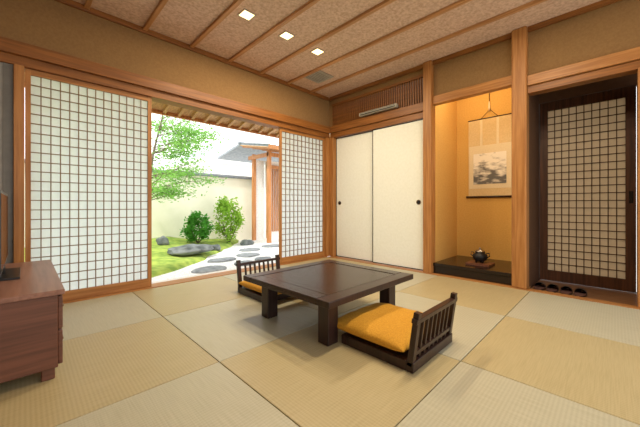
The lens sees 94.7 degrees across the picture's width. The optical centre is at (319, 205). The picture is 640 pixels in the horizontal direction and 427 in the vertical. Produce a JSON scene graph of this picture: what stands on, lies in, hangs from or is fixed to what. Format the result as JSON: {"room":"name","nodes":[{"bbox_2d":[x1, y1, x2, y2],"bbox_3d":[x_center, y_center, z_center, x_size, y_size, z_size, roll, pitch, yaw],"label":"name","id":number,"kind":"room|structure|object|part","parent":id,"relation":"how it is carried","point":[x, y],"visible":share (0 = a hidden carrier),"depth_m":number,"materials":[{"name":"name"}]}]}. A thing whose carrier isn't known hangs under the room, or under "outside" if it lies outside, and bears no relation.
{"room":"traditional dwelling","nodes":[
{"label":"traditional dwelling","id":0,"kind":"room"},
{"bbox_2d":[0,0,328,263],"bbox_3d":[-1.412,-0.513,3.513,4.470,2.714,0.115,0,0,-45],"label":"wall","id":1,"kind":"structure","parent":0,"point":[52,25],"depth_m":2.87,"materials":[{"name":"beige paint"}]},
{"bbox_2d":[14,64,24,262],"bbox_3d":[-2.485,-0.148,2.437,0.062,1.984,0.160,0,0,-45],"label":"trim","id":2,"kind":"structure","parent":1,"relation":"attached to","point":[19,74],"depth_m":2.38,"materials":[{"name":"brown wood"}]},
{"bbox_2d":[0,36,330,137],"bbox_3d":[-1.412,-1.230,3.491,4.340,0.180,0.185,0,0,-45],"label":"wooden beam","id":3,"kind":"structure","parent":1,"relation":"attached to","point":[32,57],"depth_m":3.01,"materials":[{"name":"brown wood"}]},
{"bbox_2d":[54,0,328,100],"bbox_3d":[-1.389,-1.805,3.454,4.320,0.050,0.030,0,0,-45],"label":"trim","id":4,"kind":"structure","parent":1,"relation":"attached to","point":[71,3],"depth_m":3.23,"materials":[{"name":"brown wood"}]},
{"bbox_2d":[63,256,325,303],"bbox_3d":[-1.441,0.897,3.470,4.270,0.106,0.174,0,0,-45],"label":"trim","id":5,"kind":"structure","parent":1,"relation":"attached to","point":[172,282],"depth_m":3.34,"materials":[{"name":"brown wood"}]},
{"bbox_2d":[25,68,151,300],"bbox_3d":[-2.111,-0.148,2.776,0.940,1.980,0.032,0,0,-45],"label":"screen","id":6,"kind":"object","parent":5,"relation":"on","point":[88,146],"visible":0.89,"depth_m":2.74,"materials":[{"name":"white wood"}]},
{"bbox_2d":[279,128,324,263],"bbox_3d":[-0.262,-0.148,4.626,0.932,1.980,0.032,0,0,-45],"label":"screen","id":7,"kind":"object","parent":5,"relation":"on","point":[301,155],"visible":0.99,"depth_m":4.59,"materials":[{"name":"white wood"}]},
{"bbox_2d":[152,101,278,137],"bbox_3d":[-1.313,-1.591,4.495,9.500,0.558,1.216,0,0,-45],"label":"roof eaves","id":8,"kind":"object","parent":1,"relation":"attached to","point":[157,108],"visible":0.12,"depth_m":4.67,"materials":[{"name":"brown wood"}]},
{"bbox_2d":[325,138,329,256],"bbox_3d":[0.087,-0.148,5.008,0.095,1.984,0.160,0,0,-45],"label":"trim","id":9,"kind":"structure","parent":1,"relation":"attached to","point":[327,140],"depth_m":4.93,"materials":[{"name":"brown wood"}]},
{"bbox_2d":[330,138,335,256],"bbox_3d":[0.237,-0.148,4.989,0.130,1.984,0.080,0,0,-45],"label":"trim","id":10,"kind":"structure","parent":1,"relation":"attached to","point":[332,140],"depth_m":4.94,"materials":[{"name":"brown wood"}]},
{"bbox_2d":[0,257,639,426],"bbox_3d":[0.658,0.910,1.945,5.080,0.120,5.020,0,0,-45],"label":"floor","id":11,"kind":"structure","parent":0,"point":[204,352],"depth_m":1.55,"materials":[{"name":"beige wicker"}]},
{"bbox_2d":[0,260,64,382],"bbox_3d":[-1.905,0.629,1.618,0.695,0.439,1.138,0,0,-45],"label":"tv cabinet","id":12,"kind":"object","parent":11,"relation":"on","point":[31,305],"visible":1,"depth_m":1.40,"materials":[{"name":"brown wood"}]},
{"bbox_2d":[0,190,20,280],"bbox_3d":[-1.888,0.165,1.732,0.180,0.489,0.880,0,0,-45],"label":"television","id":13,"kind":"object","parent":12,"relation":"on","point":[9,273],"visible":1,"depth_m":1.69,"materials":[{"name":"black plastic"}]},
{"bbox_2d":[235,255,290,301],"bbox_3d":[-0.441,0.693,2.887,0.544,0.313,0.596,0,0,-45],"label":"chair","id":14,"kind":"object","parent":11,"relation":"on","point":[254,291],"visible":0.35,"depth_m":2.88,"materials":[{"name":"brown wood"}]},
{"bbox_3d":[-0.627,0.679,3.074,0.530,0.286,0.068,0,0,-45],"label":"backrest","id":15,"kind":"part","parent":14,"relation":"part of","materials":[{"name":"brown wood"}]},
{"bbox_2d":[239,281,281,294],"bbox_3d":[-0.414,0.744,2.860,0.544,0.109,0.520,0,0,-45],"label":"cushion","id":16,"kind":"object","parent":14,"relation":"on","point":[249,288],"depth_m":2.74,"materials":[{"name":"fabric"}]},
{"bbox_3d":[-0.460,0.822,2.906,0.510,0.054,0.480,0,0,-45],"label":"seat frame","id":17,"kind":"part","parent":14,"relation":"part of","materials":[{"name":"brown wood"}]},
{"bbox_2d":[243,259,412,346],"bbox_3d":[0.071,0.692,2.298,0.970,0.314,0.910,0,0,-45],"label":"table","id":18,"kind":"object","parent":11,"relation":"on","point":[329,284],"visible":0.98,"depth_m":2.11,"materials":[{"name":"brown wood"}]},
{"bbox_2d":[337,292,457,373],"bbox_3d":[0.462,0.693,1.857,0.544,0.313,0.596,0,0,-45],"label":"chair","id":19,"kind":"object","parent":11,"relation":"on","point":[405,339],"visible":0.98,"depth_m":1.69,"materials":[{"name":"brown wood"}]},
{"bbox_2d":[337,302,424,351],"bbox_3d":[0.435,0.744,1.884,0.544,0.109,0.520,0,0,-45],"label":"cushion","id":20,"kind":"object","parent":19,"relation":"on","point":[376,327],"depth_m":1.75,"materials":[{"name":"orange fabric"}]},
{"bbox_3d":[0.481,0.822,1.839,0.510,0.054,0.480,0,0,-45],"label":"seat frame","id":21,"kind":"part","parent":19,"relation":"part of","materials":[{"name":"brown wood"}]},
{"bbox_3d":[0.648,0.679,1.671,0.530,0.286,0.068,0,0,-45],"label":"backrest","id":22,"kind":"part","parent":19,"relation":"part of","materials":[{"name":"brown wood"}]},
{"bbox_2d":[433,255,511,284],"bbox_3d":[2.012,0.780,3.707,0.808,0.130,0.852,0,0,-45],"label":"platform","id":23,"kind":"object","parent":11,"relation":"on","point":[501,272],"visible":0.73,"depth_m":3.48,"materials":[{"name":"brown wood"}]},
{"bbox_2d":[465,247,494,266],"bbox_3d":[1.955,0.609,3.603,0.240,0.208,0.260,0,0,-45],"label":"teapot","id":24,"kind":"object","parent":23,"relation":"on","point":[479,257],"visible":1,"depth_m":3.55,"materials":[{"name":"black metal"}]},
{"bbox_2d":[534,282,545,290],"bbox_3d":[2.312,0.836,3.104,0.250,0.064,0.098,0,0,-45],"label":"slipper","id":25,"kind":"object","parent":11,"relation":"on","point":[539,285],"visible":0.98,"depth_m":3.10,"materials":[{"name":"leather"}]},
{"bbox_2d":[546,284,558,292],"bbox_3d":[2.387,0.836,3.030,0.250,0.064,0.098,0,0,-45],"label":"slipper","id":26,"kind":"object","parent":11,"relation":"on","point":[551,287],"visible":0.95,"depth_m":3.03,"materials":[{"name":"leather"}]},
{"bbox_2d":[560,286,572,294],"bbox_3d":[2.464,0.836,2.952,0.250,0.064,0.098,0,0,-45],"label":"slipper","id":27,"kind":"object","parent":11,"relation":"on","point":[567,290],"visible":0.94,"depth_m":2.95,"materials":[{"name":"leather"}]},
{"bbox_2d":[574,288,586,296],"bbox_3d":[2.539,0.836,2.877,0.250,0.064,0.098,0,0,-45],"label":"slipper","id":28,"kind":"object","parent":11,"relation":"on","point":[580,292],"visible":0.95,"depth_m":2.88,"materials":[{"name":"leather"}]},
{"bbox_2d":[329,104,331,126],"bbox_3d":[0.208,-1.521,5.025,0.080,0.388,0.068,0,0,-45],"label":"post","id":29,"kind":"object","parent":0,"point":[330,106],"depth_m":5.00,"materials":[{"name":"brown wood"}]},
{"bbox_2d":[73,0,600,97],"bbox_3d":[0.375,-1.865,1.683,5.050,0.070,4.410,0,0,45],"label":"ceiling","id":30,"kind":"structure","parent":0,"point":[184,21],"depth_m":3.02,"materials":[{"name":"brown wood"}]},
{"bbox_2d":[237,8,255,20],"bbox_3d":[-0.700,-1.825,2.821,0.130,0.007,0.130,0,0,-45],"label":"recessed light","id":31,"kind":"object","parent":30,"relation":"in","point":[245,14],"visible":1,"depth_m":2.82,"materials":[{"name":"white"}]},
{"bbox_2d":[278,31,294,40],"bbox_3d":[-0.357,-1.825,3.164,0.130,0.007,0.130,0,0,-45],"label":"recessed light","id":32,"kind":"object","parent":30,"relation":"in","point":[286,35],"visible":1,"depth_m":3.16,"materials":[{"name":"white"}]},
{"bbox_2d":[84,0,547,92],"bbox_3d":[0.308,-1.815,1.587,3.800,0.030,5.010,0,0,-45],"label":"batten","id":33,"kind":"object","parent":30,"relation":"attached to","point":[162,3],"depth_m":3.03,"materials":[{"name":"brown wood"}]},
{"bbox_2d":[310,47,324,55],"bbox_3d":[-0.028,-1.825,3.493,0.130,0.007,0.130,0,0,-45],"label":"recessed light","id":34,"kind":"object","parent":30,"relation":"in","point":[317,51],"visible":1,"depth_m":3.49,"materials":[{"name":"white"}]},
{"bbox_2d":[304,70,333,83],"bbox_3d":[-0.021,-1.823,4.165,0.300,0.014,0.300,0,0,-45],"label":"ceiling vent","id":35,"kind":"object","parent":30,"relation":"in","point":[320,76],"depth_m":4.17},
{"bbox_2d":[329,69,422,104],"bbox_3d":[0.786,-1.792,4.447,1.703,0.155,0.080,0,0,45],"label":"wall","id":36,"kind":"structure","parent":0,"point":[420,72],"depth_m":4.32,"materials":[{"name":"beige paint"}]},
{"bbox_2d":[336,131,371,261],"bbox_3d":[0.558,-0.147,4.693,0.027,1.975,0.788,0,0,-45],"label":"door","id":37,"kind":"structure","parent":36,"relation":"in","point":[353,152],"depth_m":4.69,"materials":[{"name":"paper"}]},
{"bbox_2d":[330,103,422,137],"bbox_3d":[0.794,-1.232,4.425,0.140,0.185,1.665,0,0,-45],"label":"trim","id":38,"kind":"structure","parent":36,"relation":"attached to","point":[412,113],"depth_m":4.29,"materials":[{"name":"brown wood"}]},
{"bbox_2d":[332,74,422,125],"bbox_3d":[0.795,-1.520,4.406,0.045,0.385,1.633,0,0,-45],"label":"transom","id":39,"kind":"object","parent":36,"relation":"attached to","point":[345,111],"visible":0.91,"depth_m":4.36,"materials":[{"name":"brown wood"}]},
{"bbox_2d":[359,103,397,116],"bbox_3d":[0.837,-1.389,4.287,0.057,0.047,0.640,0,0,-45],"label":"air conditioner","id":40,"kind":"object","parent":39,"relation":"attached to","point":[392,106],"visible":1,"depth_m":4.25,"materials":[{"name":"white plastic"}]},
{"bbox_2d":[372,119,422,269],"bbox_3d":[1.080,-0.147,4.121,0.027,1.975,0.820,0,0,-45],"label":"door","id":41,"kind":"structure","parent":36,"relation":"in","point":[397,150],"depth_m":4.10,"materials":[{"name":"paper"}]},
{"bbox_2d":[359,78,422,118],"bbox_3d":[0.990,-1.550,4.632,0.050,0.640,1.750,0,0,-45],"label":"wall","id":42,"kind":"structure","parent":0,"point":[422,78],"depth_m":4.33,"materials":[{"name":"brown wood"}]},
{"bbox_2d":[434,39,511,261],"bbox_3d":[2.037,-0.510,3.733,0.840,2.720,1.000,0,0,-45],"label":"wall","id":43,"kind":"structure","parent":0,"point":[463,225],"depth_m":3.99,"materials":[{"name":"paint"}]},
{"bbox_2d":[423,60,434,272],"bbox_3d":[1.397,-0.492,3.772,0.130,2.676,0.110,0,0,-45],"label":"trim","id":44,"kind":"structure","parent":43,"relation":"attached to","point":[428,67],"depth_m":3.72,"materials":[{"name":"brown wood"}]},
{"bbox_2d":[433,75,511,105],"bbox_3d":[1.754,-1.330,3.444,0.090,0.100,0.858,0,0,-45],"label":"trim","id":45,"kind":"structure","parent":43,"relation":"attached to","point":[505,82],"depth_m":3.38,"materials":[{"name":"brown wood"}]},
{"bbox_2d":[330,0,621,100],"bbox_3d":[1.939,-1.805,3.212,0.035,0.050,5.000,0,0,-45],"label":"trim","id":46,"kind":"structure","parent":43,"relation":"attached to","point":[602,3],"depth_m":3.26,"materials":[{"name":"brown wood"}]},
{"bbox_2d":[466,93,511,197],"bbox_3d":[2.287,-0.905,3.984,0.036,1.589,0.590,0,0,-45],"label":"scroll","id":47,"kind":"object","parent":43,"relation":"attached to","point":[490,138],"visible":0.86,"depth_m":3.97},
{"bbox_2d":[529,73,636,288],"bbox_3d":[3.183,-0.235,2.546,2.299,2.270,0.658,0,0,45],"label":"door frame","id":48,"kind":"structure","parent":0,"point":[535,101],"depth_m":3.25,"materials":[{"name":"brown wood"}]},
{"bbox_2d":[330,256,639,309],"bbox_3d":[1.968,0.898,3.230,0.208,0.104,4.985,0,0,-45],"label":"trim","id":49,"kind":"structure","parent":48,"relation":"attached to","point":[336,257],"depth_m":3.18,"materials":[{"name":"brown wood"}]},
{"bbox_2d":[512,26,528,288],"bbox_3d":[2.089,-0.492,3.077,0.135,2.676,0.133,0,0,-45],"label":"wooden post","id":50,"kind":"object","parent":48,"relation":"attached to","point":[520,96],"depth_m":3.03,"materials":[{"name":"brown wood"}]},
{"bbox_2d":[527,47,639,95],"bbox_3d":[2.945,-1.238,2.259,0.140,0.175,2.230,0,0,-45],"label":"trim","id":51,"kind":"structure","parent":48,"relation":"attached to","point":[627,62],"depth_m":2.70,"materials":[{"name":"brown wood"}]},
{"bbox_2d":[528,0,639,74],"bbox_3d":[2.959,-1.599,2.274,0.080,0.543,2.231,0,0,-45],"label":"wall","id":52,"kind":"structure","parent":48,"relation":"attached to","point":[615,27],"depth_m":2.72,"materials":[{"name":"beige paint"}]},
{"bbox_2d":[540,85,635,292],"bbox_3d":[2.887,-0.170,3.227,0.044,2.070,0.780,0,0,-45],"label":"lattice door","id":53,"kind":"structure","parent":48,"relation":"in","point":[588,142],"depth_m":3.20,"materials":[{"name":"beige paper"}]},
{"bbox_2d":[637,67,639,307],"bbox_3d":[2.724,-0.152,2.452,0.120,1.996,0.115,0,0,-45],"label":"trim","id":54,"kind":"structure","parent":48,"relation":"attached to","point":[638,71],"depth_m":2.45,"materials":[{"name":"brown wood"}]},
{"label":"outside","id":55,"kind":"structure","parent":0,"visible":0},
{"bbox_2d":[152,225,329,281],"bbox_3d":[-6.915,1.175,16.815,38.000,0.150,26.440,0,0,-45],"label":"gravel ground","id":56,"kind":"structure","parent":55,"point":[232,251],"depth_m":6.30,"materials":[{"name":"white gravel"}]},
{"bbox_2d":[152,169,251,239],"bbox_3d":[-6.215,0.088,5.933,11.600,2.123,0.380,0,0,-45],"label":"wall","id":57,"kind":"structure","parent":56,"relation":"on","point":[168,218],"depth_m":8.60,"materials":[{"name":"paint"}]},
{"bbox_2d":[191,265,226,272],"bbox_3d":[-1.893,1.082,5.048,0.590,0.034,0.420,0,0,-45],"label":"stepping stone","id":58,"kind":"object","parent":56,"relation":"on","point":[206,269],"visible":0.94,"depth_m":4.96,"materials":[{"name":"grey stone"}]},
{"bbox_2d":[152,263,270,283],"bbox_3d":[-1.605,1.025,3.868,2.600,0.150,0.500,0,0,-45],"label":"stone step","id":59,"kind":"structure","parent":56,"relation":"on","point":[265,263],"depth_m":4.09,"materials":[{"name":"beige stone"}]},
{"bbox_2d":[161,143,264,224],"bbox_3d":[-4.632,-1.250,18.632,8.200,4.800,6.100,0,0,-45],"label":"neighbouring house","id":60,"kind":"structure","parent":56,"relation":"on","point":[218,166],"depth_m":15.39,"materials":[{"name":"white paint"}]},
{"bbox_2d":[207,257,235,262],"bbox_3d":[-1.973,1.082,5.939,0.602,0.034,0.363,0,0,-45],"label":"stepping stone","id":61,"kind":"object","parent":56,"relation":"on","point":[223,259],"visible":1,"depth_m":5.87,"materials":[{"name":"grey stone"}]},
{"bbox_2d":[234,260,253,265],"bbox_3d":[-1.409,1.082,5.575,0.384,0.034,0.395,0,0,-45],"label":"stepping stone","id":62,"kind":"object","parent":56,"relation":"on","point":[245,260],"visible":0.38,"depth_m":5.56,"materials":[{"name":"grey stone"}]},
{"bbox_2d":[240,239,253,245],"bbox_3d":[-2.088,1.047,8.382,0.414,0.201,0.297,0,0,-45],"label":"rock","id":63,"kind":"object","parent":56,"relation":"on","point":[244,242],"visible":0.84,"depth_m":8.27,"materials":[{"name":"grey stone"}]},
{"bbox_2d":[217,141,278,242],"bbox_3d":[-1.174,-0.459,10.508,3.800,3.118,3.111,0,0,-45],"label":"gate","id":64,"kind":"object","parent":56,"relation":"on","point":[259,155],"visible":0.39,"depth_m":9.65,"materials":[{"name":"brown wood"}]},
{"bbox_2d":[236,252,259,256],"bbox_3d":[-1.594,1.082,6.558,0.432,0.034,0.503,0,0,31],"label":"stepping stone","id":65,"kind":"object","parent":56,"relation":"on","point":[248,254],"visible":1,"depth_m":6.48,"materials":[{"name":"grey stone"}]},
{"bbox_2d":[239,248,259,251],"bbox_3d":[-1.728,1.082,7.320,0.535,0.034,0.406,0,0,-45],"label":"stepping stone","id":66,"kind":"object","parent":56,"relation":"on","point":[244,249],"visible":1,"depth_m":7.22,"materials":[{"name":"grey stone"}]},
{"bbox_2d":[255,257,270,260],"bbox_3d":[-1.167,1.082,6.044,0.331,0.034,0.319,0,0,-10],"label":"stepping stone","id":67,"kind":"object","parent":56,"relation":"on","point":[257,258],"visible":0.68,"depth_m":5.99,"materials":[{"name":"grey stone"}]},
{"bbox_2d":[261,244,278,247],"bbox_3d":[-1.299,1.082,8.019,0.541,0.034,0.433,0,0,-45],"label":"stepping stone","id":68,"kind":"object","parent":56,"relation":"on","point":[268,245],"visible":0.77,"depth_m":7.95,"materials":[{"name":"grey stone"}]},
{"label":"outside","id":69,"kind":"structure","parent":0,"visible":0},
{"bbox_2d":[152,236,238,277],"bbox_3d":[-4.327,0.977,4.681,10.500,0.346,4.240,0,0,-45],"label":"ground","id":70,"kind":"structure","parent":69,"point":[163,262],"depth_m":5.96,"materials":[{"name":"green plant"}]},
{"bbox_2d":[156,236,168,244],"bbox_3d":[-3.640,0.818,6.825,0.266,0.256,0.226,0,0,-45],"label":"rock","id":71,"kind":"object","parent":70,"relation":"on","point":[162,240],"visible":0.84,"depth_m":6.75,"materials":[{"name":"grey stone"}]},
{"bbox_2d":[167,244,213,255],"bbox_3d":[-2.690,0.904,6.210,0.925,0.215,0.667,0,0,-45],"label":"rock","id":72,"kind":"object","parent":70,"relation":"on","point":[188,249],"visible":1,"depth_m":5.97,"materials":[{"name":"grey stone"}]},
{"bbox_2d":[152,115,230,202],"bbox_3d":[-3.314,-1.121,6.888,3.061,4.028,2.454,0,0,37],"label":"maple tree","id":73,"kind":"object","parent":70,"relation":"on","point":[164,191],"visible":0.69,"depth_m":6.61,"materials":[{"name":"green plant"}]},
{"bbox_2d":[179,211,214,242],"bbox_3d":[-3.171,0.547,7.679,0.786,0.873,0.899,0,0,7],"label":"round shrub","id":74,"kind":"object","parent":70,"relation":"on","point":[195,225],"visible":1,"depth_m":7.52,"materials":[{"name":"green plant"}]},
{"bbox_2d":[211,244,220,250],"bbox_3d":[-2.517,1.003,7.036,0.308,0.174,0.246,0,0,-28],"label":"rock","id":75,"kind":"object","parent":70,"relation":"on","point":[216,247],"visible":0.55,"depth_m":6.96,"materials":[{"name":"grey stone"}]},
{"bbox_2d":[212,195,244,243],"bbox_3d":[-2.578,0.360,8.348,0.816,1.386,0.882,0,0,-45],"label":"leafy shrub","id":76,"kind":"object","parent":70,"relation":"on","point":[224,207],"visible":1,"depth_m":8.25,"materials":[{"name":"green plant"}]}
]}

